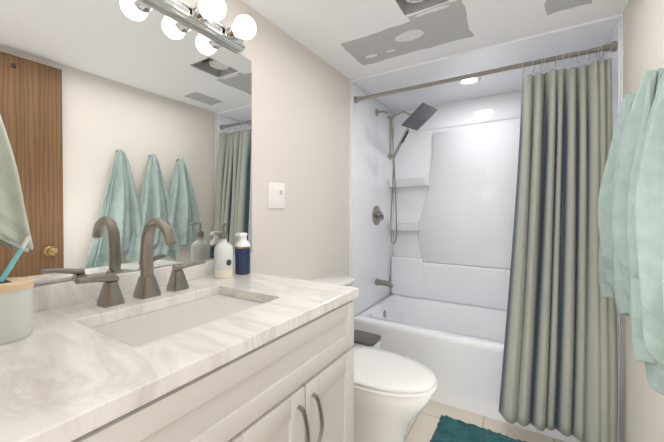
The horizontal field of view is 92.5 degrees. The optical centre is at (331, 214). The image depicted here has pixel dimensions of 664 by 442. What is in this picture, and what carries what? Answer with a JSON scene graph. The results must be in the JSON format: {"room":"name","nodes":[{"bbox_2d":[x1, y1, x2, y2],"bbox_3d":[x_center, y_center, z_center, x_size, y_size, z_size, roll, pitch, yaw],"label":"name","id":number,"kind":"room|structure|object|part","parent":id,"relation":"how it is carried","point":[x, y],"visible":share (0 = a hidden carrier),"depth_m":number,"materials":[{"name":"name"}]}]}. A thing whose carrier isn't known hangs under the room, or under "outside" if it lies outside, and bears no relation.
{"room":"bathroom","nodes":[
{"label":"bathroom","id":0,"kind":"room"},
{"bbox_2d":[33,0,388,315],"bbox_3d":[-0.544,0.120,1.272,0.100,2.120,4.270,0,1,32],"label":"wall","id":1,"kind":"structure","parent":0,"point":[300,121],"depth_m":1.73,"materials":[{"name":"white paint"}]},
{"bbox_2d":[0,0,251,284],"bbox_3d":[-0.643,-0.257,1.005,0.005,0.871,1.047,0,1,32],"label":"mirror","id":2,"kind":"object","parent":1,"relation":"attached to","point":[125,122],"visible":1,"depth_m":0.98,"materials":[{"name":"clear glass"}]},
{"bbox_2d":[33,256,234,312],"bbox_3d":[-0.663,0.215,0.963,0.020,0.063,0.951,0,1,32],"label":"backsplash","id":3,"kind":"structure","parent":1,"relation":"attached to","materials":[{"name":"stone"}]},
{"bbox_2d":[144,0,255,51],"bbox_3d":[-0.570,-0.734,0.963,0.167,0.086,0.895,0,1,32],"label":"sconce","id":4,"kind":"object","parent":1,"relation":"attached to","point":[204,16],"visible":1,"depth_m":1.16,"materials":[{"name":"silver metal"}]},
{"bbox_3d":[-0.429,-0.736,1.133,0.106,0.086,0.086,0,1,32],"label":"light bar bulb","id":5,"kind":"part","parent":4,"relation":"part of","materials":[{"name":"white glass"}]},
{"bbox_3d":[-0.351,-0.737,1.259,0.106,0.086,0.086,0,1,32],"label":"light bar bulb","id":6,"kind":"part","parent":4,"relation":"part of","materials":[{"name":"white glass"}]},
{"bbox_2d":[268,182,284,208],"bbox_3d":[-0.275,-0.094,1.597,0.009,0.130,0.120,0,1,32],"label":"light switch","id":7,"kind":"object","parent":1,"relation":"attached to","point":[276,195],"visible":1,"depth_m":1.59,"materials":[{"name":"white plastic"}]},
{"bbox_2d":[349,81,350,276],"bbox_3d":[0.129,-0.101,2.253,0.005,1.676,0.022,0,1,32],"label":"trim","id":8,"kind":"structure","parent":1,"relation":"attached to","point":[349,178],"depth_m":2.25,"materials":[{"name":"white paint"}]},
{"bbox_2d":[351,82,393,315],"bbox_3d":[0.357,-0.106,2.615,0.013,1.676,0.831,0,1,32],"label":"wall","id":9,"kind":"structure","parent":1,"relation":"attached to","point":[372,249],"depth_m":2.51,"materials":[{"name":"white plastic"}]},
{"bbox_2d":[372,103,437,288],"bbox_3d":[0.574,-0.132,2.505,0.468,1.467,0.263,0,1,32],"label":"shower fixture set","id":10,"kind":"object","parent":9,"relation":"attached to","point":[420,116],"visible":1,"depth_m":2.52,"materials":[{"name":"silver metal"}]},
{"bbox_3d":[0.434,0.568,2.583,0.141,0.067,0.050,0,1,32],"label":"spout","id":11,"kind":"part","parent":10,"relation":"part of","materials":[{"name":"silver metal"}]},
{"bbox_2d":[354,41,616,102],"bbox_3d":[0.768,-0.802,1.907,1.419,0.079,0.055,0,1,32],"label":"curtain rod","id":12,"kind":"object","parent":9,"relation":"attached to","point":[611,46],"visible":0.94,"depth_m":1.75,"materials":[{"name":"silver metal"}]},
{"bbox_2d":[499,58,617,441],"bbox_3d":[1.112,0.154,1.587,0.483,1.814,0.235,0,1,32],"label":"shower curtain","id":13,"kind":"object","parent":12,"relation":"hanging from","point":[560,369],"visible":0.94,"depth_m":1.57,"materials":[{"name":"beige fabric"}]},
{"bbox_2d":[242,0,628,111],"bbox_3d":[0.115,-0.940,0.851,1.450,0.032,4.070,0,1,32],"label":"ceiling","id":14,"kind":"structure","parent":0,"point":[352,39],"depth_m":1.70,"materials":[{"name":"paint"}]},
{"bbox_2d":[395,0,447,14],"bbox_3d":[0.372,-1.019,1.370,0.198,0.153,0.233,0,1,32],"label":"fan","id":15,"kind":"object","parent":14,"relation":"attached to","point":[407,7],"visible":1,"depth_m":1.47,"materials":[{"name":"grey plastic"}]},
{"bbox_2d":[458,77,480,84],"bbox_3d":[0.961,-0.935,2.226,0.150,0.008,0.150,0,1,32],"label":"recessed light","id":16,"kind":"object","parent":14,"relation":"in","point":[470,81],"visible":0.81,"depth_m":2.24,"materials":[{"name":"white"}]},
{"bbox_2d":[405,400,564,441],"bbox_3d":[0.115,1.214,0.876,1.650,0.060,4.270,0,1,32],"label":"floor","id":17,"kind":"structure","parent":0,"point":[422,427],"depth_m":1.77,"materials":[{"name":"tile"}]},
{"bbox_2d":[0,217,358,441],"bbox_3d":[-0.404,0.597,0.810,0.626,1.174,0.956,0,1,32],"label":"bathroom vanity","id":18,"kind":"object","parent":17,"relation":"on","point":[195,351],"visible":1,"depth_m":0.70,"materials":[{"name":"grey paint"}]},
{"bbox_2d":[0,236,34,344],"bbox_3d":[-0.694,0.148,0.583,0.090,0.204,0.220,0,1,32],"label":"toothbrush holder","id":19,"kind":"object","parent":18,"relation":"on","point":[16,309],"visible":1,"depth_m":0.63,"materials":[{"name":"bamboo"},{"name":"pale ceramic"}]},
{"bbox_3d":[-0.694,0.142,0.583,0.090,0.015,0.220,0,1,32],"label":"lid","id":20,"kind":"part","parent":19,"relation":"part of","materials":[{"name":"beige wood"}]},
{"bbox_2d":[74,274,124,307],"bbox_3d":[-0.621,0.203,0.844,0.060,0.088,0.113,0,1,32],"label":"handle","id":21,"kind":"object","parent":18,"relation":"on","point":[110,296],"depth_m":0.86,"materials":[{"name":"silver metal"}]},
{"bbox_2d":[133,217,176,298],"bbox_3d":[-0.510,0.128,0.927,0.167,0.238,0.056,0,1,32],"label":"faucet","id":22,"kind":"object","parent":18,"relation":"on","point":[147,287],"depth_m":0.94,"materials":[{"name":"silver metal"}]},
{"bbox_2d":[166,260,205,291],"bbox_3d":[-0.484,0.201,1.065,0.060,0.088,0.113,0,1,32],"label":"handle","id":23,"kind":"object","parent":18,"relation":"on","point":[177,282],"depth_m":1.03,"materials":[{"name":"silver metal"}]},
{"bbox_2d":[214,223,232,278],"bbox_3d":[-0.418,0.137,1.229,0.076,0.210,0.072,0,1,32],"label":"soap bottle","id":24,"kind":"object","parent":18,"relation":"on","point":[223,258],"visible":1,"depth_m":1.20,"materials":[{"name":"white plastic"}]},
{"bbox_3d":[-0.203,0.754,0.625,0.019,0.617,0.055,0,1,32],"label":"door","id":25,"kind":"part","parent":18,"relation":"part of","materials":[{"name":"grey paint"}]},
{"bbox_3d":[-0.162,0.361,0.694,0.010,0.142,0.845,0,1,32],"label":"falsefront panel","id":26,"kind":"part","parent":18,"relation":"part of","materials":[{"name":"grey paint"}]},
{"bbox_2d":[235,233,250,274],"bbox_3d":[-0.366,0.159,1.303,0.063,0.166,0.063,0,1,32],"label":"soap bottle","id":27,"kind":"object","parent":18,"relation":"on","point":[242,256],"visible":1,"depth_m":1.28,"materials":[{"name":"blue plastic"}]},
{"bbox_3d":[-0.147,0.472,0.711,0.019,0.055,0.155,0,1,32],"label":"door","id":28,"kind":"part","parent":18,"relation":"part of","materials":[{"name":"grey paint"}]},
{"bbox_3d":[-0.151,0.753,0.716,0.010,0.613,0.261,0,1,32],"label":"door panel","id":29,"kind":"part","parent":18,"relation":"part of","materials":[{"name":"grey paint"}]},
{"bbox_3d":[-0.092,0.752,0.803,0.019,0.617,0.055,0,1,32],"label":"door","id":30,"kind":"part","parent":18,"relation":"part of","materials":[{"name":"grey paint"}]},
{"bbox_3d":[-0.070,0.550,0.787,0.035,0.148,0.014,0,1,32],"label":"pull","id":31,"kind":"part","parent":18,"relation":"part of","materials":[{"name":"silver metal"}]},
{"bbox_3d":[-0.060,0.751,0.855,0.019,0.617,0.055,0,1,32],"label":"door","id":32,"kind":"part","parent":18,"relation":"part of","materials":[{"name":"grey paint"}]},
{"bbox_3d":[-0.037,0.550,0.839,0.035,0.148,0.014,0,1,32],"label":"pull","id":33,"kind":"part","parent":18,"relation":"part of","materials":[{"name":"silver metal"}]},
{"bbox_3d":[-0.005,0.469,0.941,0.019,0.055,0.155,0,1,32],"label":"door","id":34,"kind":"part","parent":18,"relation":"part of","materials":[{"name":"grey paint"}]},
{"bbox_3d":[-0.009,0.750,0.947,0.010,0.613,0.261,0,1,32],"label":"door panel","id":35,"kind":"part","parent":18,"relation":"part of","materials":[{"name":"grey paint"}]},
{"bbox_3d":[0.051,0.749,1.034,0.019,0.617,0.055,0,1,32],"label":"door","id":36,"kind":"part","parent":18,"relation":"part of","materials":[{"name":"grey paint"}]},
{"bbox_2d":[352,329,380,348],"bbox_3d":[0.177,0.959,1.970,0.228,0.423,0.154,0,1,32],"label":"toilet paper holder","id":37,"kind":"object","parent":17,"relation":"on","point":[365,339],"visible":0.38,"depth_m":1.91,"materials":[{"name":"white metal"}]},
{"bbox_2d":[307,274,437,441],"bbox_3d":[0.153,0.775,1.607,0.734,0.800,0.450,0,1,32],"label":"toilet","id":38,"kind":"object","parent":17,"relation":"on","point":[393,391],"visible":0.54,"depth_m":1.44,"materials":[{"name":"white ceramic"}]},
{"bbox_3d":[-0.069,0.391,1.739,0.212,0.034,0.450,0,1,32],"label":"tank lid","id":39,"kind":"part","parent":38,"relation":"part of","materials":[{"name":"white ceramic"}]},
{"bbox_3d":[0.196,0.978,1.582,0.602,0.394,0.366,0,1,32],"label":"bowl","id":40,"kind":"part","parent":38,"relation":"part of","materials":[{"name":"white ceramic"}]},
{"bbox_3d":[0.241,0.748,1.551,0.518,0.026,0.368,0,1,32],"label":"lid","id":41,"kind":"part","parent":38,"relation":"part of","materials":[{"name":"white plastic"}]},
{"bbox_3d":[0.247,0.771,1.548,0.512,0.018,0.374,0,1,32],"label":"seat","id":42,"kind":"part","parent":38,"relation":"part of","materials":[{"name":"white plastic"}]},
{"bbox_2d":[354,294,580,441],"bbox_3d":[0.970,0.953,2.254,1.442,0.429,0.818,0,1,32],"label":"bathtub","id":43,"kind":"object","parent":17,"relation":"on","point":[457,349],"visible":0.44,"depth_m":2.02,"materials":[{"name":"white ceramic"}]},
{"bbox_2d":[394,90,521,268],"bbox_3d":[1.183,-0.105,2.584,1.422,1.676,0.013,0,1,32],"label":"wall","id":44,"kind":"structure","parent":43,"relation":"on","point":[413,157],"depth_m":2.83,"materials":[{"name":"white plastic"}]},
{"bbox_2d":[388,221,419,230],"bbox_3d":[0.643,0.105,2.825,0.253,0.075,0.150,0,1,32],"label":"shelf","id":45,"kind":"object","parent":44,"relation":"attached to","point":[411,226],"visible":0.75,"depth_m":2.78,"materials":[{"name":"white plastic"}]},
{"bbox_2d":[391,256,423,297],"bbox_3d":[0.678,0.557,2.856,0.286,0.344,0.071,0,1,32],"label":"ledge","id":46,"kind":"object","parent":44,"relation":"attached to","point":[406,276],"visible":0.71,"depth_m":2.82,"materials":[{"name":"white plastic"}]},
{"bbox_2d":[388,177,429,187],"bbox_3d":[0.680,-0.281,2.798,0.339,0.075,0.150,0,1,32],"label":"shelf","id":47,"kind":"object","parent":44,"relation":"attached to","point":[414,182],"visible":0.85,"depth_m":2.76,"materials":[{"name":"white plastic"}]},
{"bbox_2d":[394,110,520,133],"bbox_3d":[1.176,-0.766,2.566,1.422,0.060,0.012,0,1,32],"label":"wall band","id":48,"kind":"object","parent":44,"relation":"attached to","point":[475,119],"visible":0.58,"depth_m":2.60,"materials":[{"name":"white plastic"}]},
{"bbox_2d":[422,262,509,309],"bbox_3d":[1.163,0.576,2.561,1.422,0.314,0.061,0,1,32],"label":"ledge","id":49,"kind":"object","parent":44,"relation":"attached to","point":[481,286],"visible":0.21,"depth_m":2.57,"materials":[{"name":"white plastic"}]},
{"bbox_2d":[418,122,519,268],"bbox_3d":[1.266,-0.140,2.501,1.192,1.110,0.040,0,1,32],"label":"wall","id":50,"kind":"structure","parent":44,"relation":"attached to","point":[467,214],"depth_m":2.56,"materials":[{"name":"white plastic"}]},
{"bbox_2d":[430,415,526,441],"bbox_3d":[0.798,1.156,1.399,0.746,0.032,0.566,0,1,32],"label":"bath mat","id":51,"kind":"object","parent":17,"relation":"on","point":[449,429],"visible":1,"depth_m":1.66,"materials":[{"name":"teal fabric"}]},
{"bbox_2d":[619,0,663,441],"bbox_3d":[0.774,0.129,0.455,0.100,2.120,4.270,0,1,32],"label":"wall","id":52,"kind":"structure","parent":0,"point":[641,409],"depth_m":1.26,"materials":[{"name":"white paint"}]},
{"bbox_2d":[599,17,620,344],"bbox_3d":[1.577,-0.097,1.859,0.013,1.676,0.831,0,1,32],"label":"wall","id":53,"kind":"structure","parent":52,"relation":"attached to","point":[615,56],"depth_m":1.54,"materials":[{"name":"white plastic"}]},
{"bbox_2d":[617,14,623,441],"bbox_3d":[1.355,0.122,1.496,0.005,2.105,0.022,0,1,32],"label":"trim","id":54,"kind":"structure","parent":52,"relation":"attached to","point":[621,99],"depth_m":1.49,"materials":[{"name":"white paint"}]},
{"bbox_2d":[598,68,663,394],"bbox_3d":[0.956,0.012,0.979,0.140,0.927,0.892,0,1,32],"label":"hanging towel","id":55,"kind":"object","parent":52,"relation":"hanging from","point":[631,234],"visible":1,"depth_m":0.90,"materials":[{"name":"teal fabric"}]},
{"bbox_3d":[-0.841,-0.407,0.632,0.049,0.136,0.118,0,1,32],"label":"towel ring","id":56,"kind":"object","parent":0,"visible":0},
{"bbox_2d":[0,115,32,251],"bbox_3d":[-0.789,-0.123,0.603,0.074,0.448,0.333,0,1,32],"label":"hand towel","id":57,"kind":"object","parent":56,"relation":"hanging from","point":[14,229],"visible":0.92,"depth_m":0.72,"materials":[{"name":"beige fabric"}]}
]}

